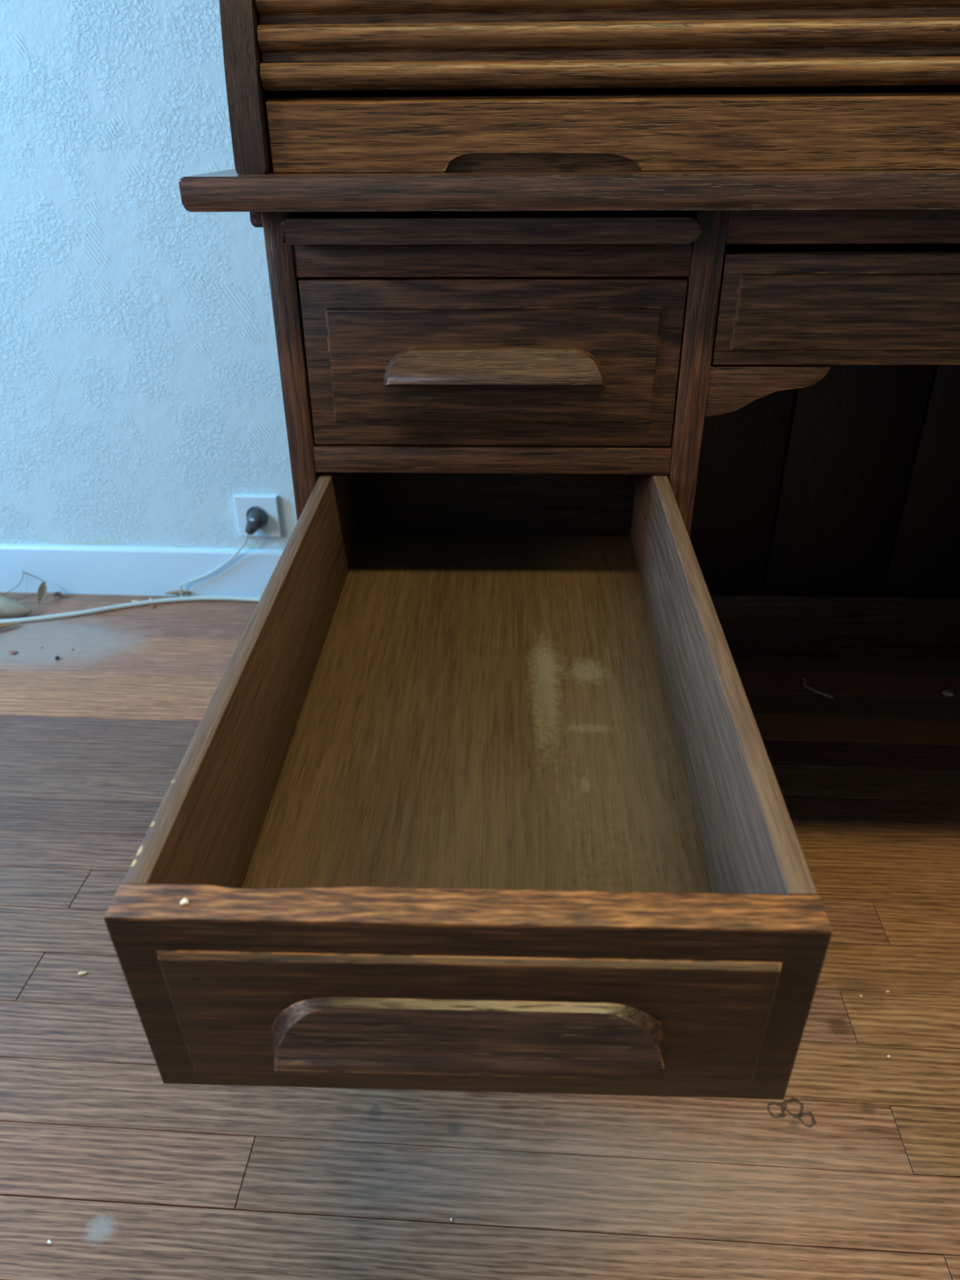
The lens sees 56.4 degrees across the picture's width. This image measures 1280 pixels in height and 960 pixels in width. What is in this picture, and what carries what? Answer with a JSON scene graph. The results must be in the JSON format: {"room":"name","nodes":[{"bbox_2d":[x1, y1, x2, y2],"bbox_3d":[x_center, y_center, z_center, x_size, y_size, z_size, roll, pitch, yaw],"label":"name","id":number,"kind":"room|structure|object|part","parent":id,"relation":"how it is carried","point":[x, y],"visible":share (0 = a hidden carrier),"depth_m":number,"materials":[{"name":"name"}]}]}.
{"room":"home office","nodes":[
{"label":"home office","id":0,"kind":"room"},
{"bbox_2d":[0,0,297,549],"bbox_3d":[-0.049,-1.200,1.171,5.300,2.580,0.122,1,30,3],"label":"wall","id":1,"kind":"structure","parent":0,"point":[141,393],"depth_m":1.50,"materials":[{"name":"paint"}]},
{"bbox_2d":[0,543,284,596],"bbox_3d":[-0.046,-0.118,1.717,5.100,0.101,0.014,1,30,3],"label":"baseboard","id":2,"kind":"structure","parent":1,"relation":"attached to","point":[143,571],"depth_m":1.75,"materials":[{"name":"white paint"}]},
{"bbox_2d":[233,493,282,537],"bbox_3d":[-0.416,-0.232,1.679,0.081,0.081,0.010,1,30,3],"label":"wall socket","id":3,"kind":"object","parent":1,"relation":"attached to","point":[244,504],"visible":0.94,"depth_m":1.67,"materials":[{"name":"white plastic"}]},
{"bbox_2d":[0,591,959,1279],"bbox_3d":[-0.154,0.798,0.258,5.300,0.030,3.663,1,30,3],"label":"floor","id":4,"kind":"structure","parent":0,"point":[854,1174],"depth_m":0.84,"materials":[{"name":"brown wood"}]},
{"bbox_2d":[0,622,20,629],"bbox_3d":[-0.888,-0.022,1.646,0.078,0.008,0.015,-18,34,-27],"label":"dry leaf","id":5,"kind":"object","parent":4,"relation":"on","point":[5,624],"visible":1,"depth_m":1.66,"materials":[{"name":"orange plant"}]},
{"bbox_2d":[8,650,17,654],"bbox_3d":[-0.825,0.021,1.581,0.019,0.004,0.010,10,31,17],"label":"crumb","id":6,"kind":"object","parent":4,"relation":"on","point":[11,652],"visible":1,"depth_m":1.58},
{"bbox_2d":[0,595,31,617],"bbox_3d":[-0.926,-0.066,1.692,0.162,0.040,0.040,3,30,6],"label":"dry leaf","id":7,"kind":"object","parent":4,"relation":"on","point":[9,607],"visible":1,"depth_m":1.68,"materials":[{"name":"beige plant"}]},
{"bbox_2d":[2,570,56,600],"bbox_3d":[-0.896,-0.103,1.751,0.110,0.049,0.040,-20,35,-30],"label":"dry twig","id":8,"kind":"object","parent":4,"relation":"on","point":[22,571],"visible":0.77,"depth_m":1.76,"materials":[{"name":"brown plant"}]},
{"bbox_2d":[37,581,47,603],"bbox_3d":[-0.849,-0.093,1.742,0.014,0.030,0.040,1,30,2],"label":"dry leaf","id":9,"kind":"object","parent":4,"relation":"on","point":[42,589],"visible":1,"depth_m":1.74,"materials":[{"name":"beige plant"}]},
{"bbox_2d":[52,591,63,596],"bbox_3d":[-0.830,-0.089,1.760,0.024,0.007,0.012,1,30,2],"label":"dry leaf","id":10,"kind":"object","parent":4,"relation":"on","point":[57,593],"visible":1,"depth_m":1.76,"materials":[{"name":"brown plant"}]},
{"bbox_2d":[78,971,87,974],"bbox_3d":[-0.435,0.365,0.981,0.009,0.003,0.005,-5,30,-8],"label":"crumb","id":11,"kind":"object","parent":4,"relation":"on","point":[79,972],"visible":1,"depth_m":0.98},
{"bbox_2d":[0,595,260,623],"bbox_3d":[-0.805,-0.050,1.699,2.013,0.009,0.104,-2,30,-2],"label":"cable","id":12,"kind":"object","parent":4,"relation":"on","point":[40,618],"visible":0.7,"depth_m":1.72,"materials":[{"name":"grey plastic"}]},
{"bbox_2d":[164,590,191,594],"bbox_3d":[-0.592,-0.093,1.758,0.052,0.006,0.010,1,30,2],"label":"dry leaf","id":13,"kind":"object","parent":4,"relation":"on","point":[176,591],"visible":1,"depth_m":1.76,"materials":[{"name":"beige plant"}]},
{"bbox_2d":[179,509,267,597],"bbox_3d":[-0.367,-0.155,1.698,0.441,0.186,0.030,1,30,3],"label":"power cord","id":14,"kind":"object","parent":4,"relation":"on","point":[256,519],"visible":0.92,"depth_m":1.66,"materials":[{"name":"grey plastic"}]},
{"bbox_3d":[-0.367,-0.139,1.710,0.441,0.147,0.018,1,30,3],"label":"cord","id":15,"kind":"part","parent":14,"relation":"part of","materials":[{"name":"grey plastic"}]},
{"bbox_2d":[103,0,959,1099],"bbox_3d":[0.493,-0.212,0.787,1.374,1.183,1.156,1,30,2],"label":"desk","id":16,"kind":"object","parent":4,"relation":"on","point":[618,341],"visible":1,"depth_m":0.60,"materials":[{"name":"brown wood"}]},
{"bbox_2d":[180,897,188,905],"bbox_3d":[-0.117,0.104,0.355,0.003,0.002,0.003,-15,33,-23],"label":"crumb","id":17,"kind":"object","parent":16,"relation":"on","point":[184,901],"visible":1,"depth_m":0.35,"materials":[{"name":"beige food"}]},
{"bbox_3d":[-0.151,-0.474,0.942,0.020,0.016,0.625,1,30,2],"label":"moulding","id":18,"kind":"part","parent":16,"relation":"part of","materials":[{"name":"brown wood"}]},
{"bbox_3d":[-0.005,0.153,0.382,0.281,0.114,0.021,0,33,2],"label":"drawer","id":19,"kind":"part","parent":16,"relation":"part of","materials":[{"name":"brown wood"}]},
{"bbox_3d":[-0.005,0.164,0.367,0.170,0.032,0.016,0,33,2],"label":"drawer pull","id":20,"kind":"part","parent":16,"relation":"part of","materials":[{"name":"brown wood"}]},
{"bbox_3d":[0.009,-0.148,0.723,0.284,0.021,0.022,1,30,2],"label":"rail","id":21,"kind":"part","parent":16,"relation":"part of","materials":[{"name":"brown wood"}]},
{"bbox_3d":[0.009,-0.276,0.650,0.284,0.022,0.020,1,30,2],"label":"rail","id":22,"kind":"part","parent":16,"relation":"part of","materials":[{"name":"brown wood"}]},
{"bbox_3d":[0.009,-0.211,0.684,0.281,0.123,0.022,1,30,2],"label":"drawer","id":23,"kind":"part","parent":16,"relation":"part of","materials":[{"name":"brown wood"}]},
{"bbox_3d":[0.010,-0.202,0.667,0.169,0.029,0.016,1,30,2],"label":"drawer pull","id":24,"kind":"part","parent":16,"relation":"part of","materials":[{"name":"brown wood"}]},
{"bbox_3d":[0.488,-0.342,0.599,1.266,0.045,0.018,1,30,2],"label":"lead rail","id":25,"kind":"part","parent":16,"relation":"part of","materials":[{"name":"brown wood"}]},
{"bbox_3d":[0.335,-0.321,1.379,0.274,0.724,0.012,1,30,2],"label":"panel","id":26,"kind":"part","parent":16,"relation":"part of","materials":[{"name":"brown wood"}]},
{"bbox_3d":[0.517,-0.024,1.528,0.635,0.118,0.012,1,30,2],"label":"rail","id":27,"kind":"part","parent":16,"relation":"part of","materials":[{"name":"brown wood"}]},
{"bbox_3d":[0.489,-0.239,0.647,0.630,0.076,0.022,1,30,2],"label":"drawer","id":28,"kind":"part","parent":16,"relation":"part of","materials":[{"name":"brown wood"}]},
{"bbox_3d":[0.489,-0.289,0.621,0.632,0.024,0.020,1,30,2],"label":"apron rail","id":29,"kind":"part","parent":16,"relation":"part of","materials":[{"name":"brown wood"}]},
{"bbox_3d":[0.572,-0.318,1.371,0.194,0.724,0.012,1,30,2],"label":"panel","id":30,"kind":"part","parent":16,"relation":"part of","materials":[{"name":"brown wood"}]},
{"bbox_3d":[0.753,-0.315,1.364,0.161,0.724,0.012,1,30,2],"label":"panel","id":31,"kind":"part","parent":16,"relation":"part of","materials":[{"name":"brown wood"}]},
{"bbox_2d":[802,677,833,697],"bbox_3d":[0.547,0.080,1.462,0.016,0.004,0.065,-15,33,-24],"label":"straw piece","id":32,"kind":"object","parent":4,"relation":"on","point":[803,678],"visible":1,"depth_m":1.46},
{"bbox_2d":[942,688,954,696],"bbox_3d":[0.756,0.084,1.448,0.019,0.007,0.017,10,31,17],"label":"crumb","id":33,"kind":"object","parent":4,"relation":"on","point":[948,692],"visible":1,"depth_m":1.44,"materials":[{"name":"grey"}]}
]}

